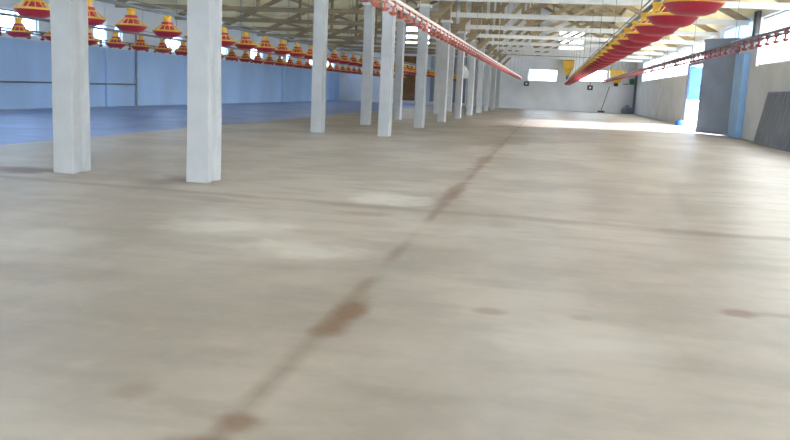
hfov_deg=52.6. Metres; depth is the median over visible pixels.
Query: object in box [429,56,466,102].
door
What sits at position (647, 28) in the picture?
pan
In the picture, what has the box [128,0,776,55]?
ceiling
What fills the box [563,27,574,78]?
hopper
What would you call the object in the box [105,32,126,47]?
pan
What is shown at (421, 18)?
cup
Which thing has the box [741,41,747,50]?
cup
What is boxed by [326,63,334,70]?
pan
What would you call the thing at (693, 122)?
yard
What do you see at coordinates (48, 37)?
pan
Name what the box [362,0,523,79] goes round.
drinker line
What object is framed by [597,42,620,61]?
pan
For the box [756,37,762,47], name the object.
cup
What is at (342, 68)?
pan
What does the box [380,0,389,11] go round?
cup
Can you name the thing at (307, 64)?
pan
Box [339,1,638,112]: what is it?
wall
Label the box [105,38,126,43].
grille
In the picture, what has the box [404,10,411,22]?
cup
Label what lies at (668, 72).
window
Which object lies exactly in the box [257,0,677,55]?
roof truss
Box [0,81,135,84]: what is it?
pipe
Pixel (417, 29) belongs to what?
window
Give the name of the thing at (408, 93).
door
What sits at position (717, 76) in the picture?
door
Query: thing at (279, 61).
pan
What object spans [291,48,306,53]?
grille
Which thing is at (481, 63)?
concrete column
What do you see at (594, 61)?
pan
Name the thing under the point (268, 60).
pan
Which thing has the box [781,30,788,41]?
cup
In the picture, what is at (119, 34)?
window
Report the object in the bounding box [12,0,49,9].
grille
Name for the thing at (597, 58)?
pan
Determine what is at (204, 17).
concrete column
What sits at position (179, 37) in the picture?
window
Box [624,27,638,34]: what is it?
grille
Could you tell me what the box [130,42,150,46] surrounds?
grille
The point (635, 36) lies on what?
pan
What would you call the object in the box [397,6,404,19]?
cup
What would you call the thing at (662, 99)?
wall
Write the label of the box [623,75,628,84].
electrical box
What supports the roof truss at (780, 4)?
on the concrete column at (369, 10)
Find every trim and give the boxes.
[104,0,115,106]
[221,51,221,96]
[281,37,286,101]
[340,48,636,59]
[727,53,750,137]
[752,11,761,47]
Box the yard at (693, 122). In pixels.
[690,113,697,126]
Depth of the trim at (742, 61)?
20.93 m
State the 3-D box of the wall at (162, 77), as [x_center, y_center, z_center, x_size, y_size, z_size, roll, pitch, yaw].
[-8.899,-4.858,23.636,0.220,3.500,56.000,4,10,10]
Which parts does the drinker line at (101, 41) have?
support rail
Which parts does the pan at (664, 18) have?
dish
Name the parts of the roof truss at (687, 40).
post, post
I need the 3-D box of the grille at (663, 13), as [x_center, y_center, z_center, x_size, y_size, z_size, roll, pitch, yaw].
[2.309,-1.735,6.650,0.428,0.107,0.428,4,10,10]
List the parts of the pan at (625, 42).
dish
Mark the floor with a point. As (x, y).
(498, 273)
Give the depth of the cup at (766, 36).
11.45 m
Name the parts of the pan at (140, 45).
dish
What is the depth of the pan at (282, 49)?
16.45 m
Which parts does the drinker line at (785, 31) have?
support rail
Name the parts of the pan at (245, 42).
dish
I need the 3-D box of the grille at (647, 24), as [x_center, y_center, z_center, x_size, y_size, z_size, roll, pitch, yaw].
[2.497,-1.887,7.620,0.428,0.107,0.428,4,10,10]
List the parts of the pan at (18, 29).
dish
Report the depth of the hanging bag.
34.54 m
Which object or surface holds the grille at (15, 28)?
attached to the pan at (18, 29)
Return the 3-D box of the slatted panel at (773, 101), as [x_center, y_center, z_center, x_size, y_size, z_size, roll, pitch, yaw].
[8.293,-2.240,17.726,0.261,1.194,1.300,4,10,10]
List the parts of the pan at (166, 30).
dish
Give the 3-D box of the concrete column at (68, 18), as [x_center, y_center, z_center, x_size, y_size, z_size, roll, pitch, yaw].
[-2.933,-1.848,7.204,0.300,2.840,0.360,4,10,10]
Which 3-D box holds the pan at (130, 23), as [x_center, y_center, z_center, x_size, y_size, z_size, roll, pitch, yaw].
[-3.484,-2.641,10.568,0.428,0.310,0.428,4,10,10]
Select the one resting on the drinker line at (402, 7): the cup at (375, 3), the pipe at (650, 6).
the cup at (375, 3)
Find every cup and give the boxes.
[370,0,379,6]
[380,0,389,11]
[389,1,397,15]
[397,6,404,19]
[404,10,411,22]
[410,14,417,25]
[416,17,423,28]
[422,20,428,31]
[427,23,432,33]
[431,26,437,36]
[735,43,740,51]
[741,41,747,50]
[748,39,754,48]
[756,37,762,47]
[763,35,770,45]
[772,32,779,43]
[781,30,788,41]
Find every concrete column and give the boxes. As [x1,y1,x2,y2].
[50,0,90,173]
[186,0,221,182]
[310,0,328,132]
[360,2,374,124]
[377,3,395,136]
[393,18,405,119]
[414,3,431,127]
[433,38,440,113]
[437,20,452,121]
[446,45,454,110]
[454,31,466,117]
[465,54,469,107]
[466,40,477,114]
[473,58,478,106]
[476,46,485,112]
[483,51,492,110]
[490,55,497,109]
[495,58,501,107]
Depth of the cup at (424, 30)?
10.96 m
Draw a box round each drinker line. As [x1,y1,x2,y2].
[0,0,361,74]
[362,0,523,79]
[603,0,789,82]
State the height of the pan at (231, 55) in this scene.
0.310 m
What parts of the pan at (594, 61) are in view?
dish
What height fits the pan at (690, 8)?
0.310 m
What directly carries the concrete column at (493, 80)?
on the floor
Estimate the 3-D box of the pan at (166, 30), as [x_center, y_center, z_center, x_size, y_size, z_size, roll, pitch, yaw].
[-3.291,-2.796,11.562,0.428,0.310,0.428,4,10,10]
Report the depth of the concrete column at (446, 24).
22.63 m
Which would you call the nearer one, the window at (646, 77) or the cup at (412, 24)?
the cup at (412, 24)
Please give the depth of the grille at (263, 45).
15.44 m
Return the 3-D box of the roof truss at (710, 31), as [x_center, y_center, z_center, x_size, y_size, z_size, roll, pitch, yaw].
[1.242,-8.335,26.343,18.230,5.170,0.220,4,10,10]
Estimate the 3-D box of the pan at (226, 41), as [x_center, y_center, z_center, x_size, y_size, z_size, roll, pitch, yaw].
[-2.906,-3.107,13.552,0.428,0.310,0.428,4,10,10]
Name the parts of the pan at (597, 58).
dish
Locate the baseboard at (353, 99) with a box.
[348,98,432,103]
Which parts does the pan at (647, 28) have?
dish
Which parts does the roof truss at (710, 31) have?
post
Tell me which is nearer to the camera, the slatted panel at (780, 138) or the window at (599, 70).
the slatted panel at (780, 138)
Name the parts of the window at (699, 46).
pane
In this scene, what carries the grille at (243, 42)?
attached to the pan at (245, 42)
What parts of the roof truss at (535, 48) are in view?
post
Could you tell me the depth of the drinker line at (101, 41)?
20.30 m
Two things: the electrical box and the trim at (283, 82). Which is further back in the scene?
the electrical box
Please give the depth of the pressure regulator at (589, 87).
47.81 m
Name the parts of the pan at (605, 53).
dish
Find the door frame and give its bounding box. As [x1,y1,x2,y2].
[683,61,702,120]
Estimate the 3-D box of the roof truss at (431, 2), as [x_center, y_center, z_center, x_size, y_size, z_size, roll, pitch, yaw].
[5.078,-11.428,46.139,18.230,5.170,0.220,4,10,10]
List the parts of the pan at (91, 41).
dish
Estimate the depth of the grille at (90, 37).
15.12 m
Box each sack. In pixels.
[621,105,632,113]
[675,119,684,125]
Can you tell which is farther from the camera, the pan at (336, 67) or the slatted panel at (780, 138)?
the pan at (336, 67)
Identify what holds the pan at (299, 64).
hanging from the pipe at (1, 13)
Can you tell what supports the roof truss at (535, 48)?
on the concrete column
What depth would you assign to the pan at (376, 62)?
25.40 m
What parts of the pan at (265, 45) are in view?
dish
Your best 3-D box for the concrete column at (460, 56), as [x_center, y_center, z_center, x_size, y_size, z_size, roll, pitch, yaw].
[2.163,-4.833,26.691,0.300,2.840,0.360,4,10,10]
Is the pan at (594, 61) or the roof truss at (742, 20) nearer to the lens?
the pan at (594, 61)
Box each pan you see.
[5,18,32,37]
[12,0,49,17]
[43,29,50,40]
[88,0,106,25]
[88,28,99,44]
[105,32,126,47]
[114,8,147,32]
[130,36,150,50]
[152,15,182,37]
[153,39,172,52]
[174,42,186,54]
[222,27,235,45]
[225,49,239,60]
[234,32,257,49]
[239,51,252,61]
[252,53,264,62]
[255,36,275,52]
[264,54,275,64]
[273,39,292,54]
[275,56,285,65]
[285,57,295,66]
[289,43,306,56]
[294,59,304,67]
[303,60,311,68]
[304,45,312,58]
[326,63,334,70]
[328,50,342,62]
[334,64,340,71]
[339,52,351,63]
[340,65,347,72]
[345,66,352,72]
[348,54,360,65]
[357,56,362,66]
[373,59,379,68]
[406,66,413,73]
[583,58,598,71]
[585,56,600,69]
[587,54,604,68]
[589,52,606,66]
[592,49,610,65]
[594,46,614,63]
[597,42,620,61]
[601,38,625,58]
[606,33,633,55]
[611,28,640,51]
[617,21,650,47]
[624,12,663,42]
[634,2,678,35]
[646,4,698,27]
[662,0,725,16]
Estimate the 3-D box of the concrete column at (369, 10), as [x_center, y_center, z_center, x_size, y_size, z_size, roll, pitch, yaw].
[-0.646,-3.692,19.004,0.300,2.840,0.360,4,10,10]
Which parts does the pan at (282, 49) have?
dish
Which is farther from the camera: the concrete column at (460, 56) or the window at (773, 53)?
the concrete column at (460, 56)
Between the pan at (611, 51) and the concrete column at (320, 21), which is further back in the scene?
the concrete column at (320, 21)
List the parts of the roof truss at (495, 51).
post, post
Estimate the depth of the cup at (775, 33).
11.00 m
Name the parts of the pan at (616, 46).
dish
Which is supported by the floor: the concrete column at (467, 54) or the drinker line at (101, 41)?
the concrete column at (467, 54)
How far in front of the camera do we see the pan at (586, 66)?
18.22 m
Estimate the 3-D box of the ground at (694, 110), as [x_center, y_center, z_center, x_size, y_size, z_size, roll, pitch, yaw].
[19.155,-5.563,46.945,260.000,0.198,220.000,4,10,10]
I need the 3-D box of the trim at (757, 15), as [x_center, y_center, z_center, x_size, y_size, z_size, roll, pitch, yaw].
[9.052,-4.773,20.053,0.098,0.890,0.330,4,10,10]
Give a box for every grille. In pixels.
[5,25,32,32]
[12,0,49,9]
[88,10,106,19]
[88,35,99,40]
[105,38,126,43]
[114,17,147,26]
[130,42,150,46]
[152,24,182,32]
[153,44,172,49]
[222,35,235,41]
[234,39,257,45]
[255,42,275,48]
[275,46,292,51]
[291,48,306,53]
[617,35,628,39]
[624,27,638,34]
[634,17,652,26]
[646,4,698,17]
[662,0,725,4]
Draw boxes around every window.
[0,8,36,37]
[97,24,120,44]
[169,36,180,52]
[406,29,417,43]
[528,69,557,81]
[579,70,607,82]
[643,60,651,81]
[652,56,662,79]
[663,51,675,78]
[677,46,690,76]
[693,37,715,59]
[722,19,753,38]
[759,9,789,65]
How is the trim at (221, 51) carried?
attached to the wall at (162, 77)
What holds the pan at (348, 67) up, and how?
hanging from the pipe at (1, 13)
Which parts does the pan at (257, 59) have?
dish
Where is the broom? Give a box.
[597,87,609,112]
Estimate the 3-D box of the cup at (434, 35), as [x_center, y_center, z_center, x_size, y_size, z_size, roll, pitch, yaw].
[0.588,-2.801,11.876,0.104,0.152,0.104,4,10,10]
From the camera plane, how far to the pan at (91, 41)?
15.14 m
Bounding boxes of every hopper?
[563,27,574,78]
[609,63,625,85]
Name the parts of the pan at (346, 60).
dish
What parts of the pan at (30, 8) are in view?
dish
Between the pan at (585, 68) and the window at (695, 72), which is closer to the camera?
the pan at (585, 68)
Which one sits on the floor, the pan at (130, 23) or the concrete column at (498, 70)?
the concrete column at (498, 70)
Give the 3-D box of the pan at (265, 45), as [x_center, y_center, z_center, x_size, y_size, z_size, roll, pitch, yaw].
[-2.520,-3.418,15.541,0.428,0.310,0.428,4,10,10]
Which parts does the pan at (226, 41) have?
dish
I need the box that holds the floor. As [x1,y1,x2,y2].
[0,105,789,439]
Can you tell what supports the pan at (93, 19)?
hanging from the pipe at (120, 3)
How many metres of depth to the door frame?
29.69 m
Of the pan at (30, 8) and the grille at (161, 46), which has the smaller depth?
the pan at (30, 8)
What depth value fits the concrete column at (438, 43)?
30.75 m
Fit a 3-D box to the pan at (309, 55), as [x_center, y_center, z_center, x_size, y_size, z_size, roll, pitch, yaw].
[-1.942,-3.884,18.525,0.428,0.310,0.428,4,10,10]
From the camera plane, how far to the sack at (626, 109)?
46.95 m
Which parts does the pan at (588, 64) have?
dish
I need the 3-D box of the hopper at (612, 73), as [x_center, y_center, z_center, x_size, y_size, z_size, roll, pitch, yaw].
[13.009,-8.942,46.783,0.918,2.228,0.918,4,10,10]
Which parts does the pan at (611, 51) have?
dish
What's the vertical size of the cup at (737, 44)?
0.152 m
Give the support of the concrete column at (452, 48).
on the floor
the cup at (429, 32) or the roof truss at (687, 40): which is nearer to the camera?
the cup at (429, 32)
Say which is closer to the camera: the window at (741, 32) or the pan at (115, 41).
the pan at (115, 41)
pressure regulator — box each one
[524,71,528,85]
[587,78,592,89]
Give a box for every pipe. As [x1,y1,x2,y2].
[0,0,405,73]
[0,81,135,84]
[95,0,457,74]
[135,35,137,105]
[568,0,661,77]
[632,75,636,113]
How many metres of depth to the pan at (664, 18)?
6.55 m
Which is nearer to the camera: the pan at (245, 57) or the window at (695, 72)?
the pan at (245, 57)
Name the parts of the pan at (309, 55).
dish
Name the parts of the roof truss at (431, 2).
post, post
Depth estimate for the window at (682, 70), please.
31.66 m
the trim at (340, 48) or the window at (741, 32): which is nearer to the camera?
the window at (741, 32)
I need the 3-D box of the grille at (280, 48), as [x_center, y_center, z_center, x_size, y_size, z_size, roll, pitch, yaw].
[-2.329,-3.545,16.540,0.428,0.107,0.428,4,10,10]
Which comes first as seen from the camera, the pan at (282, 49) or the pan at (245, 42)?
the pan at (245, 42)
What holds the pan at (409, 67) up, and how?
hanging from the pipe at (120, 3)
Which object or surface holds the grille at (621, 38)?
attached to the pan at (625, 42)
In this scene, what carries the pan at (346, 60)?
hanging from the pipe at (120, 3)
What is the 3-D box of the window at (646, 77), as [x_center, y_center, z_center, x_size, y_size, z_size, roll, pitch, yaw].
[13.611,-8.001,42.924,0.080,1.100,3.750,4,10,10]
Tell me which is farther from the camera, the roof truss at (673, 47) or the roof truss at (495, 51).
the roof truss at (495, 51)
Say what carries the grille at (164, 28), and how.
attached to the pan at (166, 30)
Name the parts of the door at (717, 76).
rail, rail, rail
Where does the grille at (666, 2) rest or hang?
attached to the pan at (690, 8)
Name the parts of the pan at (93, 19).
dish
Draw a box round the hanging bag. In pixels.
[463,48,468,77]
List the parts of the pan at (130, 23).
dish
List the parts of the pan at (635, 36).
dish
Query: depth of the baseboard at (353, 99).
50.31 m
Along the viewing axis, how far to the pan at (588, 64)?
17.25 m
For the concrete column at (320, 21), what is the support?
on the floor
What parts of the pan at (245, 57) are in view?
dish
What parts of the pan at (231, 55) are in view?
dish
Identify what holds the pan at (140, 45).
hanging from the pipe at (1, 13)
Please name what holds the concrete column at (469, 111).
on the floor
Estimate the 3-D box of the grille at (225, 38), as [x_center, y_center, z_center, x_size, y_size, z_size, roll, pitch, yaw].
[-2.907,-3.079,13.556,0.428,0.107,0.428,4,10,10]
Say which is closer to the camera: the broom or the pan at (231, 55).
the pan at (231, 55)
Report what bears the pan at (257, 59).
hanging from the pipe at (1, 13)
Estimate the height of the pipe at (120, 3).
5.036 m
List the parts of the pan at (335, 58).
dish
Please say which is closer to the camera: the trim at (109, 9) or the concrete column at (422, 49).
the concrete column at (422, 49)
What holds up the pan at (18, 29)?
hanging from the pipe at (1, 13)
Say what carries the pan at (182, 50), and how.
hanging from the pipe at (1, 13)
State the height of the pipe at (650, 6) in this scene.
3.365 m
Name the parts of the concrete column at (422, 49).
cap plate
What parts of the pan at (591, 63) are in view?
dish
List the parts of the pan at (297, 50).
dish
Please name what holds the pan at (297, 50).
hanging from the pipe at (120, 3)
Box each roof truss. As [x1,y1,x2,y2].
[115,0,749,39]
[175,0,717,43]
[224,0,694,50]
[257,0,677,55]
[288,0,663,58]
[312,1,652,62]
[329,1,643,65]
[366,0,789,28]
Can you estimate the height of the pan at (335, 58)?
0.310 m
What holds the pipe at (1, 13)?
hanging from the ceiling
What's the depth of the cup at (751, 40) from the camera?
12.34 m
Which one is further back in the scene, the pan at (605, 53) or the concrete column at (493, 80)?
the concrete column at (493, 80)
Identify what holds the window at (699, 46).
in the wall at (662, 99)
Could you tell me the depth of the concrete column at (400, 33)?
22.85 m
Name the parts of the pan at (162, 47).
dish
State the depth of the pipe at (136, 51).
25.78 m
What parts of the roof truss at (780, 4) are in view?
post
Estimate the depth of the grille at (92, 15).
9.50 m
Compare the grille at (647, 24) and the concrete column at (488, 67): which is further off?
the concrete column at (488, 67)
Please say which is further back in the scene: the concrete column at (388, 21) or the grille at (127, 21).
the concrete column at (388, 21)
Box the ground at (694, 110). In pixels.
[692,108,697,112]
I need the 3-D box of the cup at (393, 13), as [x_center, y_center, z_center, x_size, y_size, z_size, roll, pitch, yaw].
[-0.017,-2.313,8.752,0.104,0.152,0.104,4,10,10]
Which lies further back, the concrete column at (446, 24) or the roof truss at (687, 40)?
the roof truss at (687, 40)
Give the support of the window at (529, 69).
in the wall at (541, 95)
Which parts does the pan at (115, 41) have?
dish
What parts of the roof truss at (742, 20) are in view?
post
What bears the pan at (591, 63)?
hanging from the pipe at (650, 6)
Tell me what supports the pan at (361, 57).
hanging from the pipe at (120, 3)
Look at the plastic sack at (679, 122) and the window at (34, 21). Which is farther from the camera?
the plastic sack at (679, 122)
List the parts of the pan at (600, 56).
dish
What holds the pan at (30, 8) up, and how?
hanging from the pipe at (120, 3)
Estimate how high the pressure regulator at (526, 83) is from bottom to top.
0.890 m
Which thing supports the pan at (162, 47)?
hanging from the pipe at (1, 13)
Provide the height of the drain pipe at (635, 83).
2.300 m
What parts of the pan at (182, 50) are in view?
dish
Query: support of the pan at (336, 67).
hanging from the pipe at (1, 13)
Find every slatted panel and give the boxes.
[753,92,783,146]
[768,92,789,150]
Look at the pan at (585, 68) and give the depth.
19.20 m
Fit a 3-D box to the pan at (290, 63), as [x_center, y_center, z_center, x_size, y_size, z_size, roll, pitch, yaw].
[-3.549,-5.337,27.018,0.428,0.310,0.428,4,10,10]
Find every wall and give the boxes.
[0,0,339,108]
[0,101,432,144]
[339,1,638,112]
[634,9,789,140]
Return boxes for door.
[402,56,416,100]
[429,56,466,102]
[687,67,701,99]
[695,38,740,134]
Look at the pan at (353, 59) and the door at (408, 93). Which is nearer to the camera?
the pan at (353, 59)
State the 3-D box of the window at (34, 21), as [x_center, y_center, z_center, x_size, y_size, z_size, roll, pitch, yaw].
[-9.528,-4.949,20.086,0.080,0.620,1.600,4,10,10]
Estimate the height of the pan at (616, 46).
0.310 m
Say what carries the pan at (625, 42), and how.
hanging from the pipe at (650, 6)
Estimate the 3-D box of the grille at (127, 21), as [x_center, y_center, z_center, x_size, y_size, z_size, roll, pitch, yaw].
[-3.485,-2.613,10.572,0.428,0.107,0.428,4,10,10]
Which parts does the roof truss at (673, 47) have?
post, post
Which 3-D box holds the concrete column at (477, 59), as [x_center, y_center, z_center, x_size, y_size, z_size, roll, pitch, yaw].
[4.723,-8.022,46.719,0.300,2.840,0.360,4,10,10]
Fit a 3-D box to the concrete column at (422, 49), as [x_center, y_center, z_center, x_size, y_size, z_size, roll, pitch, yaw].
[0.629,-3.596,18.772,0.300,2.840,0.360,4,10,10]
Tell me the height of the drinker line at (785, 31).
2.434 m

